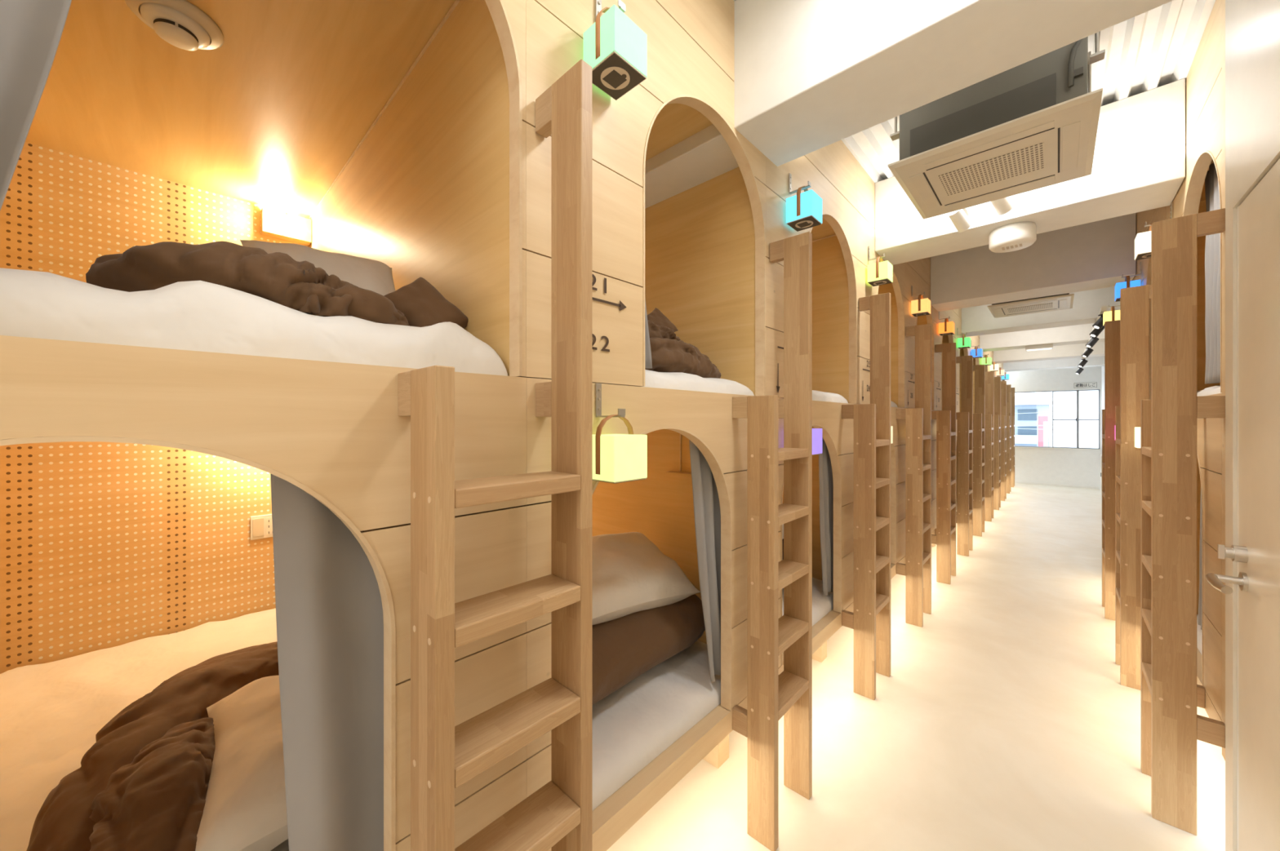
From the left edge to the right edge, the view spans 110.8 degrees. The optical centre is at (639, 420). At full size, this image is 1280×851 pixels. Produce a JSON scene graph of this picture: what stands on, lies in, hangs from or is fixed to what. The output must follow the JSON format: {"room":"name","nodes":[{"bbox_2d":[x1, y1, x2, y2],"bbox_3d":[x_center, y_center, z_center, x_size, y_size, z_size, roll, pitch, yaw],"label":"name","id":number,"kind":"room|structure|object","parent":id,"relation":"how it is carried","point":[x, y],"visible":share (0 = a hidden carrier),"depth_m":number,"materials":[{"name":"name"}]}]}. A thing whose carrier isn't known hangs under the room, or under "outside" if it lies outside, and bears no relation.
{"room":"dormitory","nodes":[
{"label":"dormitory","id":0,"kind":"room"},
{"bbox_2d":[606,483,1225,850],"bbox_3d":[3.301,1.472,3.913,6.090,0.044,16.602,0,0,43],"label":"floor","id":1,"kind":"structure","parent":0,"point":[1006,721],"depth_m":2.00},
{"bbox_2d":[0,0,526,850],"bbox_3d":[-1.433,-0.036,1.311,2.184,2.972,1.136,0,0,43],"label":"pod","id":2,"kind":"object","parent":1,"relation":"on","point":[133,479],"visible":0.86,"depth_m":1.33,"materials":[{"name":"brown wood"}]},
{"bbox_2d":[0,0,71,210],"bbox_3d":[-0.873,-0.645,0.425,0.043,0.943,0.493,0,0,45],"label":"curtain","id":3,"kind":"object","parent":2,"relation":"hanging from","point":[31,31],"visible":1,"depth_m":0.55,"materials":[{"name":"grey fabric"}]},
{"bbox_2d":[0,608,288,850],"bbox_3d":[-1.432,0.994,1.329,2.104,0.099,1.070,0,0,43],"label":"mattress","id":4,"kind":"object","parent":2,"relation":"on","point":[52,713],"visible":0.33,"depth_m":1.52,"materials":[{"name":"white fabric"}]},
{"bbox_2d":[26,641,279,850],"bbox_3d":[-1.149,0.841,1.108,0.413,0.243,1.121,0,0,-27],"label":"duvet","id":5,"kind":"object","parent":4,"relation":"on","point":[143,784],"visible":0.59,"depth_m":0.94,"materials":[{"name":"brown fabric"}]},
{"bbox_2d":[195,675,288,850],"bbox_3d":[-0.835,0.805,1.133,0.435,0.217,0.579,0,0,-41],"label":"pillow","id":6,"kind":"object","parent":4,"relation":"on","point":[245,810],"visible":0.27,"depth_m":0.92,"materials":[{"name":"white fabric"}]},
{"bbox_2d":[124,0,223,50],"bbox_3d":[-1.289,-1.087,1.229,0.191,0.064,0.191,0,0,43],"label":"smoke detector","id":7,"kind":"object","parent":2,"relation":"attached to","point":[181,24],"visible":1,"depth_m":1.20,"materials":[{"name":"beige plastic"}]},
{"bbox_2d":[0,267,507,376],"bbox_3d":[-1.429,-0.165,1.326,2.109,0.138,1.070,0,0,43],"label":"mattress","id":8,"kind":"object","parent":2,"relation":"on","point":[201,316],"visible":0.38,"depth_m":0.65,"materials":[{"name":"white fabric"}]},
{"bbox_2d":[85,240,409,326],"bbox_3d":[-0.762,-0.259,0.917,0.479,0.134,0.435,0,0,-43],"label":"duvet","id":9,"kind":"object","parent":8,"relation":"on","point":[277,277],"visible":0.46,"depth_m":0.74,"materials":[{"name":"brown fabric"}]},
{"bbox_2d":[240,240,395,295],"bbox_3d":[-0.848,-0.326,1.231,0.275,0.344,0.378,0,0,43],"label":"pillow","id":10,"kind":"object","parent":8,"relation":"on","point":[375,276],"visible":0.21,"depth_m":1.23,"materials":[{"name":"white fabric"}]},
{"bbox_2d":[383,277,468,328],"bbox_3d":[-0.532,-0.264,1.096,0.208,0.208,0.123,0,0,-8],"label":"pillow","id":11,"kind":"object","parent":8,"relation":"on","point":[421,304],"visible":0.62,"depth_m":1.06,"materials":[{"name":"brown fabric"}]},
{"bbox_2d":[250,514,272,540],"bbox_3d":[-1.961,0.556,2.308,0.011,0.120,0.110,0,0,43],"label":"power outlet","id":12,"kind":"object","parent":2,"relation":"attached to","point":[261,526],"visible":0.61,"depth_m":2.29,"materials":[{"name":"white plastic"}]},
{"bbox_2d":[253,518,263,537],"bbox_3d":[-1.975,0.556,2.287,0.002,0.091,0.044,0,0,43],"label":"light switch","id":13,"kind":"object","parent":12,"relation":"attached to","point":[258,523],"depth_m":2.29,"materials":[{"name":"beige plastic"}]},
{"bbox_2d":[261,206,311,245],"bbox_3d":[-1.881,-1.030,2.353,0.065,0.123,0.203,0,0,43],"label":"light","id":14,"kind":"object","parent":2,"relation":"attached to","point":[272,225],"visible":1,"depth_m":2.34,"materials":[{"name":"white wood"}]},
{"bbox_2d":[270,473,383,850],"bbox_3d":[-0.463,0.455,0.861,0.042,0.996,0.401,0,0,43],"label":"curtain","id":15,"kind":"object","parent":2,"relation":"hanging from","point":[330,619],"visible":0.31,"depth_m":0.76,"materials":[{"name":"grey fabric"}]},
{"bbox_2d":[398,58,592,850],"bbox_3d":[-0.263,0.365,0.842,0.162,2.171,0.316,0,0,43],"label":"ladder","id":16,"kind":"object","parent":1,"relation":"on","point":[445,756],"visible":1,"depth_m":0.84,"materials":[{"name":"brown wood"}]},
{"bbox_2d":[524,0,766,850],"bbox_3d":[-0.629,-0.036,2.095,2.274,2.972,1.107,0,0,43],"label":"pod","id":17,"kind":"object","parent":1,"relation":"on","point":[696,255],"depth_m":1.44,"materials":[{"name":"brown wood"}]},
{"bbox_2d":[583,4,647,100],"bbox_3d":[-0.060,-0.915,1.081,0.112,0.161,0.114,0,0,43],"label":"paper lantern","id":18,"kind":"object","parent":17,"relation":"hanging from","point":[615,47],"visible":0.98,"depth_m":1.05,"materials":[{"name":"green"}]},
{"bbox_2d":[592,414,647,484],"bbox_3d":[-0.060,0.067,1.081,0.112,0.161,0.114,0,0,43],"label":"paper lantern","id":19,"kind":"object","parent":17,"relation":"hanging from","point":[616,458],"visible":0.94,"depth_m":1.04,"materials":[{"name":"yellow"}]},
{"bbox_2d":[644,298,652,368],"bbox_3d":[-0.122,-0.639,1.218,0.041,0.954,0.463,0,0,43],"label":"curtain","id":20,"kind":"object","parent":17,"relation":"hanging from","point":[648,363],"visible":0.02,"depth_m":1.38,"materials":[{"name":"grey fabric"}]},
{"bbox_2d":[592,640,720,811],"bbox_3d":[-0.672,0.994,2.134,2.105,0.098,1.070,0,0,43],"label":"mattress","id":21,"kind":"object","parent":17,"relation":"on","point":[633,726],"visible":0.12,"depth_m":1.47,"materials":[{"name":"white fabric"}]},
{"bbox_2d":[592,594,705,705],"bbox_3d":[-0.179,0.836,1.751,0.612,0.248,0.851,0,0,43],"label":"duvet","id":22,"kind":"object","parent":21,"relation":"on","point":[624,648],"visible":0.3,"depth_m":1.57,"materials":[{"name":"brown fabric"}]},
{"bbox_2d":[592,532,700,625],"bbox_3d":[-0.111,0.622,1.782,0.614,0.269,0.395,0,0,-37],"label":"pillow","id":23,"kind":"object","parent":22,"relation":"on","point":[631,575],"visible":0.65,"depth_m":1.70,"materials":[{"name":"white fabric"}]},
{"bbox_2d":[665,471,691,477],"bbox_3d":[0.199,0.246,2.020,0.174,0.012,0.051,0,0,43],"label":"shelf","id":24,"kind":"object","parent":17,"relation":"attached to","point":[672,473],"depth_m":2.04,"materials":[{"name":"brown wood"}]},
{"bbox_2d":[644,369,754,395],"bbox_3d":[-0.669,-0.138,2.131,2.111,0.085,1.070,0,0,43],"label":"mattress","id":25,"kind":"object","parent":17,"relation":"on","point":[668,380],"visible":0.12,"depth_m":1.51,"materials":[{"name":"white fabric"}]},
{"bbox_2d":[644,320,720,378],"bbox_3d":[0.022,-0.271,1.741,0.474,0.244,0.604,0,0,43],"label":"duvet","id":26,"kind":"object","parent":25,"relation":"on","point":[669,353],"visible":0.36,"depth_m":1.60,"materials":[{"name":"brown fabric"}]},
{"bbox_2d":[647,307,678,332],"bbox_3d":[0.077,-0.394,1.833,0.164,0.164,0.084,0,0,5],"label":"pillow","id":27,"kind":"object","parent":26,"relation":"on","point":[655,316],"visible":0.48,"depth_m":1.82,"materials":[{"name":"brown fabric"}]},
{"bbox_2d":[688,440,720,682],"bbox_3d":[0.304,0.455,1.670,0.043,0.996,0.386,0,0,43],"label":"curtain","id":28,"kind":"object","parent":17,"relation":"hanging from","point":[707,513],"visible":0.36,"depth_m":1.60,"materials":[{"name":"grey fabric"}]},
{"bbox_2d":[732,231,812,850],"bbox_3d":[0.498,0.365,1.647,0.162,2.171,0.316,0,0,43],"label":"ladder","id":29,"kind":"object","parent":1,"relation":"on","point":[771,696],"visible":1,"depth_m":1.59,"materials":[{"name":"brown wood"}]},
{"bbox_2d":[765,139,857,675],"bbox_3d":[0.132,-0.036,2.900,2.274,2.972,1.107,0,0,43],"label":"pod","id":30,"kind":"object","parent":1,"relation":"on","point":[831,170],"depth_m":2.43,"materials":[{"name":"brown wood"}]},
{"bbox_2d":[786,185,822,231],"bbox_3d":[0.701,-0.915,1.886,0.112,0.161,0.114,0,0,43],"label":"paper lantern","id":31,"kind":"object","parent":30,"relation":"hanging from","point":[803,210],"visible":1,"depth_m":1.85,"materials":[{"name":"blue"}]},
{"bbox_2d":[782,577,833,626],"bbox_3d":[0.090,0.995,2.938,2.102,0.097,1.070,0,0,43],"label":"mattress","id":32,"kind":"object","parent":30,"relation":"on","point":[822,605],"visible":0.06,"depth_m":2.40,"materials":[{"name":"white fabric"}]},
{"bbox_2d":[818,437,833,595],"bbox_3d":[1.070,0.455,2.485,0.048,0.996,0.364,0,0,43],"label":"curtain","id":33,"kind":"object","parent":30,"relation":"hanging from","point":[825,473],"visible":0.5,"depth_m":2.42,"materials":[{"name":"grey fabric"}]},
{"bbox_2d":[812,390,848,403],"bbox_3d":[0.093,-0.139,2.936,2.110,0.086,1.070,0,0,43],"label":"mattress","id":34,"kind":"object","parent":30,"relation":"on","point":[820,396],"visible":0.06,"depth_m":2.39,"materials":[{"name":"white fabric"}]},
{"bbox_2d":[841,292,890,700],"bbox_3d":[1.259,0.365,2.452,0.162,2.171,0.316,0,0,43],"label":"ladder","id":35,"kind":"object","parent":1,"relation":"on","point":[870,620],"visible":1,"depth_m":2.35,"materials":[{"name":"brown wood"}]},
{"bbox_2d":[856,160,905,579],"bbox_3d":[0.893,-0.036,3.705,2.274,2.972,1.107,0,0,43],"label":"pod","id":36,"kind":"object","parent":1,"relation":"on","point":[865,210],"depth_m":3.19,"materials":[{"name":"brown wood"}]},
{"bbox_2d":[867,256,893,286],"bbox_3d":[1.462,-0.915,2.691,0.112,0.161,0.114,0,0,43],"label":"paper lantern","id":37,"kind":"object","parent":36,"relation":"hanging from","point":[881,273],"visible":1,"depth_m":2.66,"materials":[{"name":"paper"}]},
{"bbox_2d":[896,324,931,627],"bbox_3d":[2.020,0.365,3.257,0.162,2.171,0.316,0,0,43],"label":"ladder","id":38,"kind":"object","parent":1,"relation":"on","point":[917,569],"visible":1,"depth_m":3.15,"materials":[{"name":"brown wood"}]},
{"bbox_2d":[904,257,934,556],"bbox_3d":[1.655,-0.036,4.510,2.274,2.972,1.107,0,0,43],"label":"pod","id":39,"kind":"object","parent":1,"relation":"on","point":[917,273],"depth_m":3.63,"materials":[{"name":"brown wood"}]},
{"bbox_2d":[911,294,930,316],"bbox_3d":[2.223,-0.915,3.496,0.112,0.161,0.114,0,0,43],"label":"paper lantern","id":40,"kind":"object","parent":39,"relation":"hanging from","point":[920,307],"visible":1,"depth_m":3.46,"materials":[{"name":"beige"}]},
{"bbox_2d":[931,308,954,546],"bbox_3d":[2.383,-0.036,5.346,2.184,2.972,1.107,0,0,43],"label":"pod","id":41,"kind":"object","parent":1,"relation":"on","point":[938,339],"visible":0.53,"depth_m":4.35,"materials":[{"name":"brown wood"}]},
{"bbox_2d":[931,342,955,584],"bbox_3d":[2.781,0.365,4.062,0.162,2.171,0.316,0,0,43],"label":"ladder","id":42,"kind":"object","parent":1,"relation":"on","point":[944,536],"visible":0.94,"depth_m":3.95,"materials":[{"name":"brown wood"}]},
{"bbox_2d":[953,308,968,511],"bbox_3d":[3.144,-0.036,6.151,2.184,2.972,1.107,0,0,43],"label":"pod","id":43,"kind":"object","parent":1,"relation":"on","point":[957,313],"visible":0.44,"depth_m":5.20,"materials":[{"name":"brown wood"}]},
{"bbox_2d":[955,355,973,556],"bbox_3d":[3.543,0.365,4.867,0.162,2.171,0.316,0,0,43],"label":"ladder","id":44,"kind":"object","parent":1,"relation":"on","point":[964,513],"visible":0.86,"depth_m":4.76,"materials":[{"name":"brown wood"}]},
{"bbox_2d":[968,335,979,413],"bbox_3d":[3.905,-0.036,6.956,2.184,2.972,1.107,0,0,43],"label":"pod","id":45,"kind":"object","parent":1,"relation":"on","point":[975,340],"visible":0.07,"depth_m":6.55,"materials":[{"name":"brown wood"}]},
{"bbox_2d":[973,364,984,537],"bbox_3d":[4.304,0.365,5.672,0.162,2.171,0.316,0,0,43],"label":"ladder","id":46,"kind":"object","parent":1,"relation":"on","point":[979,415],"visible":0.71,"depth_m":5.55,"materials":[{"name":"brown wood"}]},
{"bbox_2d":[984,371,993,521],"bbox_3d":[5.065,0.365,6.477,0.162,2.171,0.316,0,0,43],"label":"ladder","id":47,"kind":"object","parent":1,"relation":"on","point":[988,376],"visible":0.7,"depth_m":6.35,"materials":[{"name":"brown wood"}]},
{"bbox_2d":[993,377,1000,510],"bbox_3d":[5.826,0.365,7.282,0.162,2.171,0.316,0,0,43],"label":"ladder","id":48,"kind":"object","parent":1,"relation":"on","point":[997,380],"visible":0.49,"depth_m":7.16,"materials":[{"name":"brown wood"}]},
{"bbox_2d":[1000,381,1006,501],"bbox_3d":[6.587,0.365,8.086,0.162,2.171,0.316,0,0,43],"label":"ladder","id":49,"kind":"object","parent":1,"relation":"on","point":[1003,384],"visible":0.5,"depth_m":7.95,"materials":[{"name":"brown wood"}]},
{"bbox_2d":[1006,384,1011,493],"bbox_3d":[7.348,0.365,8.891,0.162,2.171,0.316,0,0,43],"label":"ladder","id":50,"kind":"object","parent":1,"relation":"on","point":[1008,386],"visible":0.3,"depth_m":8.94,"materials":[{"name":"brown wood"}]},
{"bbox_2d":[1011,387,1014,487],"bbox_3d":[8.110,0.365,9.696,0.162,2.171,0.316,0,0,43],"label":"ladder","id":51,"kind":"object","parent":1,"relation":"on","point":[1012,388],"visible":0.41,"depth_m":9.55,"materials":[{"name":"brown wood"}]},
{"bbox_2d":[1102,320,1119,621],"bbox_3d":[3.562,0.365,3.285,0.162,2.171,0.316,0,0,43],"label":"ladder","id":52,"kind":"object","parent":1,"relation":"on","point":[1112,328],"visible":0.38,"depth_m":3.21,"materials":[{"name":"brown wood"}]},
{"bbox_2d":[1115,284,1151,690],"bbox_3d":[2.797,0.365,2.476,0.162,2.171,0.316,0,0,43],"label":"ladder","id":53,"kind":"object","parent":1,"relation":"on","point":[1134,301],"visible":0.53,"depth_m":2.39,"materials":[{"name":"brown wood"}]},
{"bbox_2d":[1121,200,1220,614],"bbox_3d":[3.924,-0.036,2.028,2.274,2.972,1.107,0,0,43],"label":"pod","id":54,"kind":"object","parent":1,"relation":"on","point":[1149,216],"depth_m":2.27,"materials":[{"name":"brown wood"}]},
{"bbox_2d":[1115,275,1140,302],"bbox_3d":[3.360,-0.915,3.046,0.112,0.161,0.114,0,0,43],"label":"paper lantern","id":55,"kind":"object","parent":54,"relation":"hanging from","point":[1127,283],"visible":0.36,"depth_m":3.02,"materials":[{"name":"blue"}]},
{"bbox_2d":[1140,208,1225,835],"bbox_3d":[2.032,0.365,1.667,0.162,2.171,0.316,0,0,43],"label":"ladder","id":56,"kind":"object","parent":1,"relation":"on","point":[1171,695],"visible":1,"depth_m":1.57,"materials":[{"name":"brown wood"}]},
{"bbox_2d":[1144,0,1222,721],"bbox_3d":[3.159,-0.036,1.219,2.274,2.972,1.107,0,0,43],"label":"pod","id":57,"kind":"object","parent":1,"relation":"on","point":[1203,82],"depth_m":1.67,"materials":[{"name":"brown wood"}]},
{"bbox_2d":[1134,223,1151,260],"bbox_3d":[2.595,-0.915,2.237,0.112,0.161,0.114,0,0,43],"label":"paper lantern","id":58,"kind":"object","parent":57,"relation":"hanging from","point":[1143,240],"visible":0.48,"depth_m":2.23,"materials":[{"name":"beige"}]},
{"bbox_2d":[1196,614,1202,656],"bbox_3d":[3.197,0.997,1.183,2.099,0.092,1.067,0,0,43],"label":"mattress","id":59,"kind":"object","parent":57,"relation":"on","point":[1199,633],"visible":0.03,"depth_m":2.03,"materials":[{"name":"white fabric"}]},
{"bbox_2d":[1197,491,1202,630],"bbox_3d":[2.485,0.455,1.911,0.043,0.996,0.466,0,0,43],"label":"curtain","id":60,"kind":"object","parent":57,"relation":"hanging from","point":[1200,600],"visible":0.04,"depth_m":2.05,"materials":[{"name":"grey fabric"}]},
{"bbox_2d":[1196,385,1222,396],"bbox_3d":[3.194,-0.129,1.186,2.106,0.067,1.067,0,0,43],"label":"mattress","id":61,"kind":"object","parent":57,"relation":"on","point":[1215,389],"visible":0.2,"depth_m":1.90,"materials":[{"name":"white fabric"}]},
{"bbox_2d":[1204,163,1220,383],"bbox_3d":[2.331,-0.639,1.747,0.042,0.954,0.683,0,0,43],"label":"curtain","id":62,"kind":"object","parent":57,"relation":"hanging from","point":[1212,246],"visible":0.27,"depth_m":1.91,"materials":[{"name":"grey fabric"}]},
{"bbox_2d":[733,0,1215,182],"bbox_3d":[3.470,-1.569,3.754,1.798,0.087,16.602,0,0,43],"label":"ceiling","id":63,"kind":"structure","parent":0,"point":[1156,47],"depth_m":1.90,"materials":[{"name":"white paint"}]},
{"bbox_2d":[947,208,972,232],"bbox_3d":[1.769,-1.283,2.431,0.100,0.513,0.223,0,0,43],"label":"spotlight","id":64,"kind":"object","parent":63,"relation":"attached to","point":[959,218],"visible":0.49,"depth_m":2.38,"materials":[{"name":"white plastic"}]},
{"bbox_2d":[888,31,1105,219],"bbox_3d":[1.487,-1.288,1.863,0.645,0.489,0.667,0,0,43],"label":"air conditioner","id":65,"kind":"object","parent":63,"relation":"hanging from","point":[1031,125],"visible":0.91,"depth_m":1.71,"materials":[{"name":"beige plastic"}]},
{"bbox_2d":[938,142,1045,195],"bbox_3d":[1.478,-1.046,1.861,0.334,0.004,0.232,0,0,43],"label":"grille","id":66,"kind":"object","parent":65,"relation":"attached to","point":[1030,158],"depth_m":1.84,"materials":[{"name":"plastic"}]},
{"bbox_2d":[991,196,1013,215],"bbox_3d":[1.904,-1.327,2.324,0.100,0.513,0.223,0,0,43],"label":"spotlight","id":67,"kind":"object","parent":63,"relation":"hanging from","point":[1002,206],"visible":0.38,"depth_m":2.27,"materials":[{"name":"white plastic"}]},
{"bbox_2d":[875,78,1185,265],"bbox_3d":[2.090,-1.304,2.531,1.266,0.442,0.362,0,0,43],"label":"beam","id":68,"kind":"structure","parent":63,"relation":"attached to","point":[1139,165],"depth_m":2.19,"materials":[{"name":"white paint"}]},
{"bbox_2d":[988,221,1036,253],"bbox_3d":[2.110,-1.032,2.505,0.206,0.103,0.206,0,0,43],"label":"fire alarm","id":69,"kind":"object","parent":68,"relation":"attached to","point":[1017,236],"visible":1,"depth_m":2.44,"materials":[{"name":"white plastic"}]},
{"bbox_2d":[986,293,1074,318],"bbox_3d":[3.912,-1.365,4.423,0.645,0.489,0.667,0,0,43],"label":"air conditioner","id":70,"kind":"object","parent":63,"relation":"attached to","point":[1063,301],"visible":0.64,"depth_m":4.35,"materials":[{"name":"beige plastic"}]},
{"bbox_2d":[1007,302,1053,313],"bbox_3d":[3.903,-1.123,4.421,0.334,0.004,0.232,0,0,43],"label":"grille","id":71,"kind":"object","parent":70,"relation":"attached to","point":[1046,305],"depth_m":4.41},
{"bbox_2d":[930,213,1136,311],"bbox_3d":[3.257,-1.294,3.765,1.266,0.462,0.348,0,0,43],"label":"ceiling beam","id":72,"kind":"structure","parent":63,"relation":"attached to","point":[1093,255],"depth_m":3.57,"materials":[{"name":"white paint"}]},
{"bbox_2d":[1025,343,1053,351],"bbox_3d":[5.697,-1.035,6.307,0.290,0.055,0.174,0,0,43],"label":"emergency light","id":73,"kind":"object","parent":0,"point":[1044,347],"visible":1,"depth_m":6.26,"materials":[{"name":"white plastic"}]},
{"bbox_2d":[1004,366,1101,487],"bbox_3d":[8.686,-0.058,10.346,5.075,3.016,0.145,0,0,43],"label":"wall","id":74,"kind":"structure","parent":0,"point":[1040,465],"depth_m":9.75,"materials":[{"name":"white paint"}]},
{"bbox_2d":[1014,480,1100,488],"bbox_3d":[9.162,1.430,9.784,1.464,0.041,0.017,0,0,43],"label":"baseboard","id":75,"kind":"structure","parent":74,"relation":"attached to","point":[1024,482],"depth_m":9.73,"materials":[{"name":"white plastic"}]},
{"bbox_2d":[1014,389,1101,450],"bbox_3d":[9.196,-0.012,9.804,1.428,1.282,0.116,0,0,43],"label":"window","id":76,"kind":"structure","parent":74,"relation":"in","point":[1075,413],"depth_m":9.59,"materials":[{"name":"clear glass"}]},
{"bbox_2d":[1073,382,1097,388],"bbox_3d":[9.521,-0.747,9.445,0.362,0.130,0.014,0,0,43],"label":"wall sign","id":77,"kind":"object","parent":74,"relation":"attached to","point":[1086,384],"visible":1,"depth_m":9.43,"materials":[{"name":"white plastic"}]},
{"bbox_2d":[1101,366,1104,453],"bbox_3d":[7.160,-0.058,6.496,0.145,3.016,7.546,0,0,43],"label":"wall","id":78,"kind":"structure","parent":0,"point":[1102,367],"depth_m":9.10,"materials":[{"name":"white paint"}]},
{"bbox_2d":[961,286,1119,337],"bbox_3d":[4.585,-1.294,4.984,1.520,0.462,0.348,0,0,43],"label":"beam","id":79,"kind":"structure","parent":78,"relation":"attached to","point":[1086,305],"depth_m":4.90,"materials":[{"name":"white paint"}]},
{"bbox_2d":[979,323,1104,351],"bbox_3d":[5.771,-1.294,6.238,1.520,0.462,0.348,0,0,43],"label":"beam","id":80,"kind":"structure","parent":78,"relation":"attached to","point":[1078,334],"depth_m":6.19,"materials":[{"name":"white paint"}]},
{"bbox_2d":[993,342,1104,364],"bbox_3d":[7.106,-1.294,7.649,1.520,0.462,0.348,0,0,43],"label":"beam","id":81,"kind":"structure","parent":78,"relation":"attached to","point":[1070,351],"depth_m":7.56,"materials":[{"name":"white paint"}]},
{"bbox_2d":[1003,355,1104,372],"bbox_3d":[8.441,-1.294,9.061,1.520,0.462,0.348,0,0,43],"label":"beam","id":82,"kind":"structure","parent":78,"relation":"attached to","point":[1093,361],"depth_m":8.94,"materials":[{"name":"white paint"}]},
{"bbox_2d":[1077,306,1106,369],"bbox_3d":[6.603,-1.041,6.528,0.035,0.043,6.670,0,0,43],"label":"track","id":83,"kind":"object","parent":78,"relation":"attached to","point":[1104,308],"visible":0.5,"depth_m":4.33,"materials":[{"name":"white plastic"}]},
{"bbox_2d":[1085,336,1099,347],"bbox_3d":[5.499,-0.950,5.372,0.122,0.138,0.069,0,0,26],"label":"track spotlight","id":84,"kind":"object","parent":83,"relation":"attached to","point":[1092,342],"visible":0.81,"depth_m":5.35,"materials":[{"name":"black metal"}]},
{"bbox_2d":[1092,314,1103,328],"bbox_3d":[4.453,-0.950,4.266,0.122,0.138,0.069,0,0,26],"label":"track spotlight","id":85,"kind":"object","parent":83,"relation":"attached to","point":[1099,323],"visible":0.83,"depth_m":4.25,"materials":[{"name":"black metal"}]},
{"bbox_2d":[1225,0,1279,850],"bbox_3d":[0.010,-0.058,-0.633,0.116,3.016,5.474,0,0,43],"label":"wall","id":86,"kind":"structure","parent":0,"point":[1252,27],"depth_m":1.33,"materials":[{"name":"beige paint"}]},
{"bbox_2d":[644,0,1173,208],"bbox_3d":[0.145,-1.294,2.027,3.400,0.462,0.341,0,0,43],"label":"beam","id":87,"kind":"structure","parent":86,"relation":"attached to","point":[811,76],"depth_m":1.40,"materials":[{"name":"white paint"}]},
{"bbox_2d":[1222,0,1225,760],"bbox_3d":[1.960,-0.181,1.439,0.044,2.682,0.217,0,0,43],"label":"wall panel","id":88,"kind":"object","parent":86,"relation":"attached to","point":[1223,1],"visible":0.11,"depth_m":1.51,"materials":[{"name":"brown wood"}]},
{"bbox_2d":[1205,158,1279,850],"bbox_3d":[1.517,0.405,1.028,0.162,2.090,0.823,0,0,43],"label":"door","id":89,"kind":"structure","parent":86,"relation":"in","point":[1256,553],"depth_m":1.18,"materials":[{"name":"beige paint"}]},
{"label":"outside","id":90,"kind":"structure","parent":0,"visible":0},
{"bbox_3d":[22.526,5.872,28.041,34.800,0.145,44.298,0,0,43],"label":"ground","id":91,"kind":"structure","parent":90,"visible":0},
{"bbox_2d":[1014,401,1052,446],"bbox_3d":[22.783,2.356,29.843,7.468,6.888,6.525,0,0,43],"label":"building","id":92,"kind":"structure","parent":91,"relation":"on","point":[1025,437],"depth_m":26.02,"materials":[{"name":"metal"}]},
{"bbox_2d":[1036,414,1048,446],"bbox_3d":[21.506,2.755,23.607,0.435,6.090,0.087,0,0,43],"label":"banner","id":93,"kind":"object","parent":91,"relation":"on","point":[1042,435],"visible":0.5,"depth_m":23.60,"materials":[{"name":"pink"}]},
{"bbox_3d":[2.971,-1.032,4.313,0.090,0.087,0.023,0,0,43],"label":"bracket","id":94,"kind":"object","parent":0,"visible":0},
{"bbox_2d":[938,318,954,335],"bbox_3d":[2.984,-0.915,4.301,0.112,0.161,0.114,0,0,43],"label":"paper lantern","id":95,"kind":"object","parent":94,"relation":"hanging from","point":[945,328],"visible":1,"depth_m":4.26,"materials":[{"name":"orange"}]},
{"bbox_3d":[3.732,-1.032,5.118,0.090,0.087,0.023,0,0,43],"label":"bracket","id":96,"kind":"object","parent":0,"visible":0},
{"bbox_2d":[957,333,970,348],"bbox_3d":[3.745,-0.915,5.105,0.112,0.161,0.114,0,0,43],"label":"paper lantern","id":97,"kind":"object","parent":96,"relation":"hanging from","point":[962,343],"visible":1,"depth_m":5.07,"materials":[{"name":"green"}]},
{"bbox_3d":[4.493,-1.032,5.923,0.090,0.087,0.023,0,0,43],"label":"bracket","id":98,"kind":"object","parent":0,"visible":0},
{"bbox_2d":[971,346,982,358],"bbox_3d":[4.506,-0.915,5.910,0.112,0.161,0.114,0,0,43],"label":"paper lantern","id":99,"kind":"object","parent":98,"relation":"hanging from","point":[976,353],"visible":0.95,"depth_m":5.87,"materials":[{"name":"blue"}]},
{"bbox_3d":[5.254,-1.032,6.728,0.090,0.087,0.023,0,0,43],"label":"bracket","id":100,"kind":"object","parent":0,"visible":0},
{"bbox_2d":[981,355,991,365],"bbox_3d":[5.268,-0.915,6.715,0.112,0.161,0.114,0,0,43],"label":"paper lantern","id":101,"kind":"object","parent":100,"relation":"hanging from","point":[986,361],"visible":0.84,"depth_m":6.68,"materials":[{"name":"green"}]},
{"bbox_3d":[0.687,-0.051,1.898,0.090,0.087,0.023,0,0,43],"label":"bracket","id":102,"kind":"object","parent":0,"visible":0},
{"bbox_2d":[812,428,822,455],"bbox_3d":[0.701,0.067,1.886,0.112,0.161,0.114,0,0,43],"label":"paper lantern","id":103,"kind":"object","parent":102,"relation":"hanging from","point":[816,433],"visible":0.13,"depth_m":1.85,"materials":[{"name":"purple"}]},
{"bbox_3d":[4.138,-1.032,3.843,0.090,0.087,0.023,0,0,43],"label":"bracket","id":104,"kind":"object","parent":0,"visible":0},
{"bbox_2d":[1102,306,1119,326],"bbox_3d":[4.125,-0.915,3.856,0.112,0.161,0.114,0,0,43],"label":"paper lantern","id":105,"kind":"object","parent":104,"relation":"hanging from","point":[1113,315],"visible":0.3,"depth_m":3.82,"materials":[{"name":"beige"}]},
{"bbox_3d":[2.608,-0.051,2.225,0.090,0.087,0.023,0,0,43],"label":"bracket","id":106,"kind":"object","parent":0,"visible":0},
{"bbox_2d":[1134,426,1140,448],"bbox_3d":[2.595,0.067,2.237,0.112,0.161,0.114,0,0,43],"label":"paper lantern","id":107,"kind":"object","parent":106,"relation":"hanging from","point":[1137,429],"visible":0.08,"depth_m":2.23,"materials":[{"name":"beige"}]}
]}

